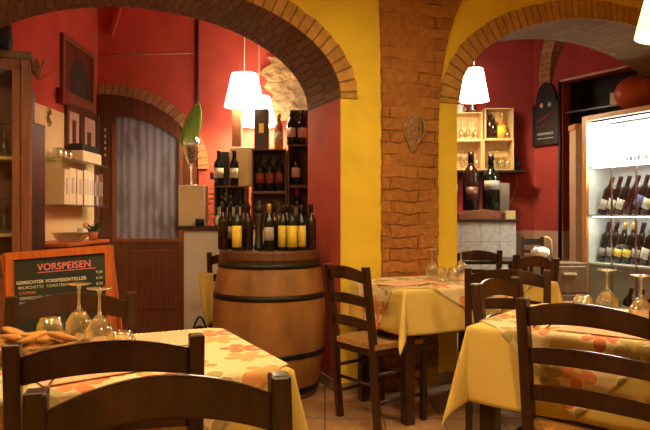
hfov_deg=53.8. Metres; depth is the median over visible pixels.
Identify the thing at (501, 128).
bottle
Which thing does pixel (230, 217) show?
wine bottle
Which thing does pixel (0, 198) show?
wine glass
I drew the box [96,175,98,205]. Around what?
book
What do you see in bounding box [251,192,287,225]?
wooden crate
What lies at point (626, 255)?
wine bottle
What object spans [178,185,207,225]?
box
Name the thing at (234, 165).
wine bottle
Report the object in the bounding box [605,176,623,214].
wine bottle
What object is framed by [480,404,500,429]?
dining table
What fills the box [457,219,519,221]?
countertop
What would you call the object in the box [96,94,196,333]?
door
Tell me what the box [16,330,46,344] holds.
bread slice
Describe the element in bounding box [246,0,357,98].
trim
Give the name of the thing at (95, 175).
book
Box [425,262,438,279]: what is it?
bowl
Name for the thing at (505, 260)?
side table
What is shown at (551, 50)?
trim
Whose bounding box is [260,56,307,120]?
stonework
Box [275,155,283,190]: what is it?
wine bottle
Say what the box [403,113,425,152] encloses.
ornament
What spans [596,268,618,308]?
wine glass
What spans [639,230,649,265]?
wine bottle
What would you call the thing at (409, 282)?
placemat
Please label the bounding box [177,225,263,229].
countertop
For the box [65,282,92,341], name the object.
wine glass
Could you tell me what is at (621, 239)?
wine bottle
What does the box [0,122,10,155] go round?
wine glass
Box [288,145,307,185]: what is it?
wooden crate
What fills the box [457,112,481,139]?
wooden crate
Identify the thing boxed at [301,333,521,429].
floor
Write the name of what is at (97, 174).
book
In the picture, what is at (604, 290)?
bowl
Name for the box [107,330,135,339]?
tumbler
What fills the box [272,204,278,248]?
wine bottle
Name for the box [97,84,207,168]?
trim
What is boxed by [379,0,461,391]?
pillar
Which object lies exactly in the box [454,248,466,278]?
wine glass
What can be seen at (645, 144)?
clear bottle
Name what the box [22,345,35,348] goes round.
bread slice
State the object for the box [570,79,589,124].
wall
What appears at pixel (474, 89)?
pendant lamp
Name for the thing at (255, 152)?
wooden crate
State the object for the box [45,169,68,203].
book
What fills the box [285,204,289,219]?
wine bottle
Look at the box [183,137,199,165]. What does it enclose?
bowl
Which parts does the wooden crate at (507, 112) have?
panel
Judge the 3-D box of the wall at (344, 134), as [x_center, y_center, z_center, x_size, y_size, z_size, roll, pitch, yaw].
[0.590,-0.495,4.622,7.900,3.300,0.600,0,0,-22]
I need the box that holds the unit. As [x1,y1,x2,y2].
[32,90,44,250]
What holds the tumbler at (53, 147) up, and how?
on the glass shelf at (66, 160)
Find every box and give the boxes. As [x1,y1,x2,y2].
[56,87,68,104]
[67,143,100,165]
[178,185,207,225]
[221,152,229,185]
[504,211,514,218]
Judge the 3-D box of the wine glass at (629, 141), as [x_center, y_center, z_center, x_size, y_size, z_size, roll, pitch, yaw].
[2.877,-0.581,5.981,0.082,0.211,0.082,0,0,0]
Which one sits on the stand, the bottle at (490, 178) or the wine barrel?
the bottle at (490, 178)
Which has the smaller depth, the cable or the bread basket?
the bread basket
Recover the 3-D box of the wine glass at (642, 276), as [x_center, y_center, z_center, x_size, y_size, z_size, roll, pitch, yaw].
[1.096,0.303,2.220,0.082,0.192,0.082,0,0,15]
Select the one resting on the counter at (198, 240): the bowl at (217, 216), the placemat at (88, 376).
the bowl at (217, 216)
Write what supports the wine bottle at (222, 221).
on the wine barrel
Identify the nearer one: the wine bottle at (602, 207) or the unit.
the unit
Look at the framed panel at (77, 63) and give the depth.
5.64 m
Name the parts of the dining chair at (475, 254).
rail, post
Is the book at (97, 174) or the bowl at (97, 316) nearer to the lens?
the bowl at (97, 316)
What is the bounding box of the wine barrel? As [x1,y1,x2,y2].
[212,247,325,399]
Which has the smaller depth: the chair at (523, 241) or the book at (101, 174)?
the book at (101, 174)
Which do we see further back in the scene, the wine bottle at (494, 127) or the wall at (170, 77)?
the wine bottle at (494, 127)
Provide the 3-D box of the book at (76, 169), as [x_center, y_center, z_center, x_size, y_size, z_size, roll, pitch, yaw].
[-2.095,-0.228,5.194,0.161,0.289,0.027,0,0,0]
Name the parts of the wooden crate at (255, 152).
panel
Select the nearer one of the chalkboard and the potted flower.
the chalkboard
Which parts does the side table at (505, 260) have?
leg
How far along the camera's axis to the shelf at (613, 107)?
6.74 m
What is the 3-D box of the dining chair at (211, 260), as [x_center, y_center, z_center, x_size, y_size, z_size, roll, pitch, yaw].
[-0.660,0.714,4.924,0.456,0.882,0.476,0,0,0]
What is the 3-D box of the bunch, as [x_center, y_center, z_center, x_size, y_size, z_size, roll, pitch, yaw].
[-1.849,-0.950,4.168,0.191,0.152,0.102,0,0,-24]
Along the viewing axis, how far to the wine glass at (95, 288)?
1.83 m
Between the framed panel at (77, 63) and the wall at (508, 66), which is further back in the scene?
the wall at (508, 66)
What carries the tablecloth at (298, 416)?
on the dining table
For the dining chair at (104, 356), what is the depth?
1.38 m
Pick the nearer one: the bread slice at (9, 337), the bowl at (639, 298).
the bread slice at (9, 337)
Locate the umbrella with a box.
[539,236,552,257]
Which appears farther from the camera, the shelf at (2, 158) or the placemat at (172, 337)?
the shelf at (2, 158)
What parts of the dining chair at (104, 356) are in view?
post, rail, post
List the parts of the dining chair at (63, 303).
post, rail, post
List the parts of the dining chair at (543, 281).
post, rail, post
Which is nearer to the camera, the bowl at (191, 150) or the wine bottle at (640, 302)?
the bowl at (191, 150)
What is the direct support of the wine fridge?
on the floor
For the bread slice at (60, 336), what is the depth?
1.77 m
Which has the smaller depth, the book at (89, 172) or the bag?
the bag
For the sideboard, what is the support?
on the floor
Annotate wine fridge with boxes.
[582,105,649,310]
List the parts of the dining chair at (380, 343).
post, rail, post, seat frame, leg, rush seat, leg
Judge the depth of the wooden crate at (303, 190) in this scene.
5.58 m
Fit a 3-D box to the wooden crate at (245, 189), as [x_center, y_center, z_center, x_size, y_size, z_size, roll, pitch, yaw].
[-0.796,-0.077,5.470,0.270,0.335,0.220,0,0,0]
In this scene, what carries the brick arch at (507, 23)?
attached to the wall at (344, 134)
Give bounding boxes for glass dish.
[50,232,91,241]
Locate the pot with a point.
(198, 222)
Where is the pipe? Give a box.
[558,82,560,260]
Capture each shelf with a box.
[0,156,20,161]
[0,233,20,236]
[45,157,107,167]
[45,204,92,206]
[457,170,525,173]
[565,104,622,115]
[589,161,649,168]
[589,215,649,216]
[589,262,649,268]
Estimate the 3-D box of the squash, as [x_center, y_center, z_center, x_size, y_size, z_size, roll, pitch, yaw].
[2.912,-1.153,5.953,0.419,0.360,0.340,0,0,0]
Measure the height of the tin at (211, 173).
0.060 m
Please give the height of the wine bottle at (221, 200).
0.295 m
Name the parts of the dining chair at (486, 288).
post, rail, post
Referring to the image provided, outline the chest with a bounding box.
[545,261,586,303]
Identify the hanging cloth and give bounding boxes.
[198,273,213,326]
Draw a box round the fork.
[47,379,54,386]
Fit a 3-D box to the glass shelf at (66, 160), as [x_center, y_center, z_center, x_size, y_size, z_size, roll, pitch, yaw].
[-2.100,-0.441,5.420,0.200,0.012,1.000,0,0,0]
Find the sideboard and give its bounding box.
[45,239,109,249]
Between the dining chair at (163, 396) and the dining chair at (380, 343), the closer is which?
the dining chair at (163, 396)
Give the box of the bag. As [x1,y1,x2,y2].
[192,316,206,328]
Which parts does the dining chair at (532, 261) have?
leg, post, rail, post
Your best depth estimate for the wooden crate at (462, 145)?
7.27 m
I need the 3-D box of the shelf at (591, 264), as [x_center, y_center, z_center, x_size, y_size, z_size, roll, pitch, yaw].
[2.928,0.472,5.928,0.350,0.016,0.940,0,0,-24]
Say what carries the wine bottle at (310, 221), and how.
on the wine barrel
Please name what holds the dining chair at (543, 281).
on the floor
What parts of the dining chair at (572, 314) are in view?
post, rush seat, rail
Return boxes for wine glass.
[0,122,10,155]
[0,198,10,232]
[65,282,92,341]
[84,286,113,341]
[425,248,438,279]
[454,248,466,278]
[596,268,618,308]
[628,141,637,161]
[628,274,649,312]
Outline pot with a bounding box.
[195,219,203,225]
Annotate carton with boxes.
[230,147,253,186]
[232,108,241,146]
[290,110,307,144]
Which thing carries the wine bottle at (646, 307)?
in the wine fridge
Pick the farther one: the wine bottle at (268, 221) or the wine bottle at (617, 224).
the wine bottle at (617, 224)
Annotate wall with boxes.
[0,0,649,382]
[11,7,97,240]
[98,7,287,224]
[457,39,533,272]
[534,39,633,273]
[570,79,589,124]
[590,70,641,107]
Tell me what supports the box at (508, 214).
on the counter at (491, 235)
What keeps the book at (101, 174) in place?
on the glass shelf at (45, 204)
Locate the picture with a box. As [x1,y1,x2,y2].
[610,93,616,104]
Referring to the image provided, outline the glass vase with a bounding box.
[183,137,199,184]
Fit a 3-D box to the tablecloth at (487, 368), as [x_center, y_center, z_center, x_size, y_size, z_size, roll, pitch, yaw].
[1.068,0.596,2.425,0.918,0.378,0.918,0,0,38]
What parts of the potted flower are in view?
pot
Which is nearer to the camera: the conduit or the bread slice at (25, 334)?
the bread slice at (25, 334)
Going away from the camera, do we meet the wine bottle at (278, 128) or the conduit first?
the wine bottle at (278, 128)
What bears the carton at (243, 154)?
on the wooden crate at (245, 189)
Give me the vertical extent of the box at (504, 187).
0.400 m
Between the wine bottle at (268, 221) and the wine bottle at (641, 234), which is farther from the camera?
the wine bottle at (641, 234)
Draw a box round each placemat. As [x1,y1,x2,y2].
[37,372,128,386]
[84,330,205,344]
[373,280,433,286]
[555,325,646,339]
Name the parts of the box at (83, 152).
planter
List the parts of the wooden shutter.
pane, pane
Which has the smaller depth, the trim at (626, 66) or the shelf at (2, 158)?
the shelf at (2, 158)
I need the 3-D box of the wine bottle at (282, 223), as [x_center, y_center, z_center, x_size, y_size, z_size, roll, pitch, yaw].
[-0.266,0.081,4.059,0.061,0.286,0.061,0,0,0]
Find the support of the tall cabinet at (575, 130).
on the floor
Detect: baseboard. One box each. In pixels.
[319,372,333,391]
[342,371,454,395]
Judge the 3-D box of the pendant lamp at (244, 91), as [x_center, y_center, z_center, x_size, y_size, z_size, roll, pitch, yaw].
[-0.692,-1.655,5.500,0.344,1.450,0.344,0,0,0]
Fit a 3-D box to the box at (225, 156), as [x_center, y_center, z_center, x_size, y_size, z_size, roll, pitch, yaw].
[-0.878,-0.395,5.525,0.105,0.300,0.070,0,0,0]
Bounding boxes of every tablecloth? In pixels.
[0,328,289,429]
[0,366,307,429]
[339,280,562,355]
[357,273,531,332]
[441,303,649,429]
[479,304,649,419]
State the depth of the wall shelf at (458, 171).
7.05 m
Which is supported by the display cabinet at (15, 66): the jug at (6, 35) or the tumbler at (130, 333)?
the jug at (6, 35)
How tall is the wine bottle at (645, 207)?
0.376 m
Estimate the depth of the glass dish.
4.78 m
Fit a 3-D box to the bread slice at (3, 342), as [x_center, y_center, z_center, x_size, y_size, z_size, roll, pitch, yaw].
[-0.881,0.363,1.795,0.052,0.025,0.089,0,0,17]
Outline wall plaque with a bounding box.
[532,82,558,146]
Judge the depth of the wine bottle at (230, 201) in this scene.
5.40 m
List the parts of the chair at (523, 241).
post, rail, post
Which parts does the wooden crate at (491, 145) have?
panel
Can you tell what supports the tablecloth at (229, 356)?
on the tablecloth at (298, 416)
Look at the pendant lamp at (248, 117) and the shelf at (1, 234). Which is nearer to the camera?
the shelf at (1, 234)
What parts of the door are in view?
moulding, panel, pane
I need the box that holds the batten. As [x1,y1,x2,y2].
[109,7,122,36]
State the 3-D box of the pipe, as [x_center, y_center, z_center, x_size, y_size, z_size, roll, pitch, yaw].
[2.556,-0.455,6.968,0.033,1.980,0.033,0,0,23]
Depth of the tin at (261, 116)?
5.42 m
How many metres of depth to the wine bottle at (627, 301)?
5.99 m
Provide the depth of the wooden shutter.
5.74 m
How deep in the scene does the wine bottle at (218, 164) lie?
5.38 m
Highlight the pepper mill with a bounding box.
[254,200,263,249]
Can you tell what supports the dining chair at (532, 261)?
on the floor
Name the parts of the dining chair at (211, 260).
post, rail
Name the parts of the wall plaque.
frame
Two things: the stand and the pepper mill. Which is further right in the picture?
the stand
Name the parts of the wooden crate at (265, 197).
panel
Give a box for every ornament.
[47,108,51,126]
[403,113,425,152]
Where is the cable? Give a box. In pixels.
[99,53,195,55]
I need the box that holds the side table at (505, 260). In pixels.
[457,257,527,351]
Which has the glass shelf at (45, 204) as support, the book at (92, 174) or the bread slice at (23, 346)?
the book at (92, 174)
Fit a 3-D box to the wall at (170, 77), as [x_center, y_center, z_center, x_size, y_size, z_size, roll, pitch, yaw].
[-0.975,-0.645,6.260,2.450,3.600,0.120,0,0,0]
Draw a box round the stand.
[457,210,504,218]
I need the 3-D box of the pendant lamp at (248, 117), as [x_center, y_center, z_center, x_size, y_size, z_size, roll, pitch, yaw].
[-0.614,-1.605,5.950,0.336,1.550,0.336,0,0,0]
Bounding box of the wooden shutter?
[64,102,99,232]
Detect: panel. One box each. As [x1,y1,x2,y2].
[60,32,94,112]
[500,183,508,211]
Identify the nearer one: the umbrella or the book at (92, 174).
the book at (92, 174)
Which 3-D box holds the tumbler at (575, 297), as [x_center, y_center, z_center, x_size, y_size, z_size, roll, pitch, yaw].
[1.016,0.356,2.520,0.080,0.085,0.080,0,0,-12]
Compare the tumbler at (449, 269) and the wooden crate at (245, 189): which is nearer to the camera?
the tumbler at (449, 269)
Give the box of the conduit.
[196,19,198,184]
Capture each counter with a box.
[177,225,263,329]
[457,219,519,270]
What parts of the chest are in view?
drawer, drawer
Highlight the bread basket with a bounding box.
[0,331,84,365]
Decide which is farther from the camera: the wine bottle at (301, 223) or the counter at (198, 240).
the counter at (198, 240)
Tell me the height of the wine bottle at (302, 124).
0.292 m
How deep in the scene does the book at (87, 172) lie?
5.43 m
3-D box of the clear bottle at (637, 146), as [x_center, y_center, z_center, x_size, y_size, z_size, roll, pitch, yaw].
[2.946,-0.626,6.045,0.061,0.300,0.060,0,0,-24]
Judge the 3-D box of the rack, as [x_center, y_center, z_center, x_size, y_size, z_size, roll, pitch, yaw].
[-0.950,-0.110,5.580,0.200,0.400,0.020,0,0,0]
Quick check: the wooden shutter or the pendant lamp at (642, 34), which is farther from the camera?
the wooden shutter
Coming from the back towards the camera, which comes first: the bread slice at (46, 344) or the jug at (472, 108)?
the jug at (472, 108)
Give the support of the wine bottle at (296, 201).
in the wooden crate at (303, 190)
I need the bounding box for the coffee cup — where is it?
[457,104,465,111]
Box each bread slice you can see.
[0,334,21,341]
[0,341,10,347]
[2,326,24,334]
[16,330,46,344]
[20,333,42,336]
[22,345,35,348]
[23,343,41,347]
[34,337,57,343]
[42,343,53,346]
[43,334,63,344]
[47,332,77,341]
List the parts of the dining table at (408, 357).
leg, leg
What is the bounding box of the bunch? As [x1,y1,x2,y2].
[31,57,56,80]
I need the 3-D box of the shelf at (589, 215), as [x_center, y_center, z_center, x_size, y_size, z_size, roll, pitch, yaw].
[2.928,0.007,5.928,0.350,0.016,0.940,0,0,-24]
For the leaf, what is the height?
0.377 m
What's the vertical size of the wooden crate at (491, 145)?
0.345 m
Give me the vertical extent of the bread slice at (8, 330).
0.038 m
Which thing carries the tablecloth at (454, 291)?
on the tablecloth at (409, 311)
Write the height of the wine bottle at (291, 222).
0.286 m
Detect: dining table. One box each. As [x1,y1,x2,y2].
[358,328,414,425]
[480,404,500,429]
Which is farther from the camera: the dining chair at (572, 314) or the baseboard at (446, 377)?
the baseboard at (446, 377)
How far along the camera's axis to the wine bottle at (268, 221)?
4.00 m
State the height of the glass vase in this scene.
0.400 m
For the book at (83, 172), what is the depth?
5.34 m
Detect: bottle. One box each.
[214,150,223,185]
[217,189,225,215]
[218,204,227,248]
[227,189,234,216]
[227,205,233,247]
[230,150,238,185]
[232,205,241,250]
[236,189,244,215]
[240,204,244,248]
[243,204,252,249]
[255,155,263,190]
[264,204,273,250]
[265,155,273,190]
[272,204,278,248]
[274,114,282,148]
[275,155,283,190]
[278,205,286,250]
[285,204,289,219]
[287,111,295,144]
[287,205,296,250]
[291,150,300,184]
[293,189,300,218]
[297,205,305,249]
[298,111,306,144]
[306,204,315,249]
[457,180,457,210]
[463,152,478,209]
[482,155,499,210]
[487,113,492,137]
[492,119,496,137]
[497,112,505,137]
[596,221,610,261]
[597,177,614,214]
[604,222,619,262]
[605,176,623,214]
[613,222,628,263]
[614,175,631,214]
[620,288,633,308]
[621,222,634,263]
[622,175,640,214]
[625,134,631,162]
[630,222,646,264]
[631,174,649,214]
[632,289,644,309]
[633,133,640,161]
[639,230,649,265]
[640,185,649,214]
[642,132,648,161]
[643,299,649,310]
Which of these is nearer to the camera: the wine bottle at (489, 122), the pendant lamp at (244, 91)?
the pendant lamp at (244, 91)
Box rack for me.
[204,179,226,219]
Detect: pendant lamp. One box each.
[224,37,263,109]
[242,95,275,127]
[459,66,488,103]
[634,0,649,44]
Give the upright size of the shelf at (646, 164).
0.016 m
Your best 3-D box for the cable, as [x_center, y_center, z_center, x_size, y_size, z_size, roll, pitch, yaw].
[-1.715,-1.555,6.194,0.950,0.027,0.008,0,0,0]
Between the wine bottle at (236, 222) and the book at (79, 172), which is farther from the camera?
the book at (79, 172)
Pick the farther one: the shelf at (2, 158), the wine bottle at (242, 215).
the wine bottle at (242, 215)
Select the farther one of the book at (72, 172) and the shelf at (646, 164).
the shelf at (646, 164)
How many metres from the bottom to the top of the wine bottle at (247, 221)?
0.295 m
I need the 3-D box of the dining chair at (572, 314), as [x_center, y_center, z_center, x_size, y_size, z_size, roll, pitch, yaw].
[0.937,0.714,2.145,0.477,0.882,0.476,0,0,40]
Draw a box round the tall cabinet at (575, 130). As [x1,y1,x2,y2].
[568,124,581,261]
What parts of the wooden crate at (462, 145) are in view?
panel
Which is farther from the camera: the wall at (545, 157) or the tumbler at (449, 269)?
the wall at (545, 157)
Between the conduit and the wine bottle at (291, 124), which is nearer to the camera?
the wine bottle at (291, 124)
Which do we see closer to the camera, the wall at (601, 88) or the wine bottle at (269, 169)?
the wine bottle at (269, 169)
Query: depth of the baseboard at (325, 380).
4.29 m
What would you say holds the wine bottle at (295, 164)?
in the wooden crate at (302, 149)
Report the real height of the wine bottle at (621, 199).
0.376 m
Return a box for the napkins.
[530,246,549,256]
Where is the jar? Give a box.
[514,156,520,169]
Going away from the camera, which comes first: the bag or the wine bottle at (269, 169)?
the bag
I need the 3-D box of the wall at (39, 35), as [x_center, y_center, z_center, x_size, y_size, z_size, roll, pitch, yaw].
[-2.260,-0.645,5.000,0.120,3.600,2.400,0,0,0]
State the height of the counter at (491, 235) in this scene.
1.110 m
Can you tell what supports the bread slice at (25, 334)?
on the bread slice
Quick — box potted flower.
[83,220,101,239]
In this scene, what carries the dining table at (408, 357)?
on the floor
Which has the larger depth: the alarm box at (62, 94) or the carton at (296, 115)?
the carton at (296, 115)
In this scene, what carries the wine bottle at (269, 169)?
in the wooden crate at (255, 152)
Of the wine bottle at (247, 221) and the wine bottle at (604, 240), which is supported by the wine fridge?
the wine bottle at (604, 240)
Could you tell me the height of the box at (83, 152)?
0.160 m
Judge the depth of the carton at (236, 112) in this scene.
5.48 m
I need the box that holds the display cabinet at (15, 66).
[0,49,33,334]
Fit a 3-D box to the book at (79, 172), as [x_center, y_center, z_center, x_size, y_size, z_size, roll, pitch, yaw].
[-2.095,-0.225,5.269,0.161,0.284,0.117,0,0,0]
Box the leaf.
[181,101,201,144]
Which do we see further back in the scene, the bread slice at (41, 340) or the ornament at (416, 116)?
the ornament at (416, 116)
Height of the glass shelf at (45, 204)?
0.012 m
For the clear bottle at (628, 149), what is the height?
0.300 m
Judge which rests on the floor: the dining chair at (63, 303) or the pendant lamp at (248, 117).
the dining chair at (63, 303)
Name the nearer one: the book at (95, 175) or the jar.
the book at (95, 175)
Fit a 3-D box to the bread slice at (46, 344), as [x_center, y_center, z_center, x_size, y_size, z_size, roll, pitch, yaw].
[-0.789,0.372,1.811,0.050,0.035,0.086,0,0,-27]
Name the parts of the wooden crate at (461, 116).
panel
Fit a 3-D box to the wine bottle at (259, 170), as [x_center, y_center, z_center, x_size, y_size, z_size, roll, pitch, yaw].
[-0.554,-0.355,5.429,0.074,0.307,0.075,0,0,0]
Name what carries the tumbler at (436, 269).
on the tablecloth at (454, 291)
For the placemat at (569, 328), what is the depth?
2.18 m
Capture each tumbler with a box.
[36,316,63,330]
[52,147,62,156]
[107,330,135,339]
[434,267,447,281]
[448,267,460,281]
[573,295,593,304]
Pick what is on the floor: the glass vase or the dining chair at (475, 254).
the dining chair at (475, 254)
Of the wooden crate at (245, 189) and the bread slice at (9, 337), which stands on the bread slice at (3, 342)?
the bread slice at (9, 337)
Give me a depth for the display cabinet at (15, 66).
3.98 m
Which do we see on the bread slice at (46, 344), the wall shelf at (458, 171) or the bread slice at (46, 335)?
the bread slice at (46, 335)
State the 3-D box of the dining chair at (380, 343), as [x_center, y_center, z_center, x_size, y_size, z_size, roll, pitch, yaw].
[0.271,0.714,3.614,0.476,0.882,0.382,0,0,-37]
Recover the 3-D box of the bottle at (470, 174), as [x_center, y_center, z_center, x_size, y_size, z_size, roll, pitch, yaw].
[1.563,-0.361,6.849,0.176,0.622,0.176,0,0,0]
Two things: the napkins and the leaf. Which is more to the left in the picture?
the leaf
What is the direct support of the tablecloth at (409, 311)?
on the dining table at (408, 357)
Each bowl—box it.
[65,309,92,341]
[84,315,113,341]
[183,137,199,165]
[213,215,219,223]
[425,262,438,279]
[596,290,618,308]
[628,297,649,312]
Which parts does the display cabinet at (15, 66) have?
cornice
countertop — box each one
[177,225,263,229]
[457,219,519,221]
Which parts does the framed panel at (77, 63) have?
panel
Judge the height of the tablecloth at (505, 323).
0.275 m
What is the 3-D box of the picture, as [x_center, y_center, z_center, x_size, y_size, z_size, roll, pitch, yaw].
[3.089,-1.210,6.723,0.020,0.170,0.200,0,0,-31]
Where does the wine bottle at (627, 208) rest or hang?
on the wine fridge
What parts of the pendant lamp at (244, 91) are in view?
lamp shade, cord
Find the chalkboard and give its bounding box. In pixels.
[0,245,123,335]
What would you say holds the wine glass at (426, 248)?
on the tablecloth at (454, 291)
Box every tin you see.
[210,172,213,179]
[254,109,268,148]
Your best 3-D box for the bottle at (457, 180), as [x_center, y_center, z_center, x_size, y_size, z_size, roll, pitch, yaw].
[1.333,-0.306,6.869,0.184,0.542,0.184,0,0,0]
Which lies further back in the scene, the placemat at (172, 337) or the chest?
the chest
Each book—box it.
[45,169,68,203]
[49,168,75,204]
[76,169,76,204]
[77,170,82,204]
[81,170,85,204]
[83,172,83,204]
[86,170,88,204]
[89,172,90,204]
[91,172,93,204]
[93,174,96,205]
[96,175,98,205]
[97,174,100,205]
[101,174,102,205]
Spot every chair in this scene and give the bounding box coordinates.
[1,332,204,429]
[4,291,136,337]
[21,371,292,429]
[207,252,218,327]
[324,263,426,429]
[457,250,502,332]
[461,255,559,345]
[464,268,550,429]
[470,276,523,429]
[515,297,649,429]
[520,237,551,274]
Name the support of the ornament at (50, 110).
attached to the wall at (39, 35)
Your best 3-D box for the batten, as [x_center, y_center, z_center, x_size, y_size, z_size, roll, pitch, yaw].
[-2.010,-1.885,6.170,0.129,0.329,0.050,0,0,0]
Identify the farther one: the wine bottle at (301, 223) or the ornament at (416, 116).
the ornament at (416, 116)
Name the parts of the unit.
tall panel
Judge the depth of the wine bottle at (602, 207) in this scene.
6.23 m
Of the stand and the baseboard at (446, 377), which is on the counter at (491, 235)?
the stand
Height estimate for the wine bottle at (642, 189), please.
0.376 m
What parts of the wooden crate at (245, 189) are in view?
panel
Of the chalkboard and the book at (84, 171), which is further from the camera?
the book at (84, 171)
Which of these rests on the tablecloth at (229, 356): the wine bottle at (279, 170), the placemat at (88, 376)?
the placemat at (88, 376)
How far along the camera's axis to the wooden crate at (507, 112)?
7.20 m
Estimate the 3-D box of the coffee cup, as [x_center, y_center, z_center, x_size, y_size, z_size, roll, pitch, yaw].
[1.514,-1.185,7.155,0.108,0.090,0.090,0,0,35]
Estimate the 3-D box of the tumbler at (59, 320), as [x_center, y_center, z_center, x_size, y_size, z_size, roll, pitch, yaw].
[-0.851,0.356,1.980,0.080,0.085,0.080,0,0,-22]
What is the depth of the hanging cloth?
4.64 m
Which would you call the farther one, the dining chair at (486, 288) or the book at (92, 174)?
the book at (92, 174)
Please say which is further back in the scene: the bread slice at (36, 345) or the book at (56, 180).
the book at (56, 180)
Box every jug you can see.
[0,24,13,49]
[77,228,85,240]
[469,104,475,111]
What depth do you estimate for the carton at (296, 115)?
5.49 m
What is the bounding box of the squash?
[614,73,649,108]
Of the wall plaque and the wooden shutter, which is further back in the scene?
the wall plaque
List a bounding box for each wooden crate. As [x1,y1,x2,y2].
[214,186,248,225]
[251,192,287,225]
[252,149,287,192]
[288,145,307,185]
[288,186,307,220]
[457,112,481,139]
[457,140,481,169]
[481,108,512,139]
[482,139,513,169]
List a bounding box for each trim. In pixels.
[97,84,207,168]
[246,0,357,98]
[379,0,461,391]
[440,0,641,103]
[539,40,565,87]
[560,65,628,81]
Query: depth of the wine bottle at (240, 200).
5.39 m
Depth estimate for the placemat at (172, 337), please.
2.07 m

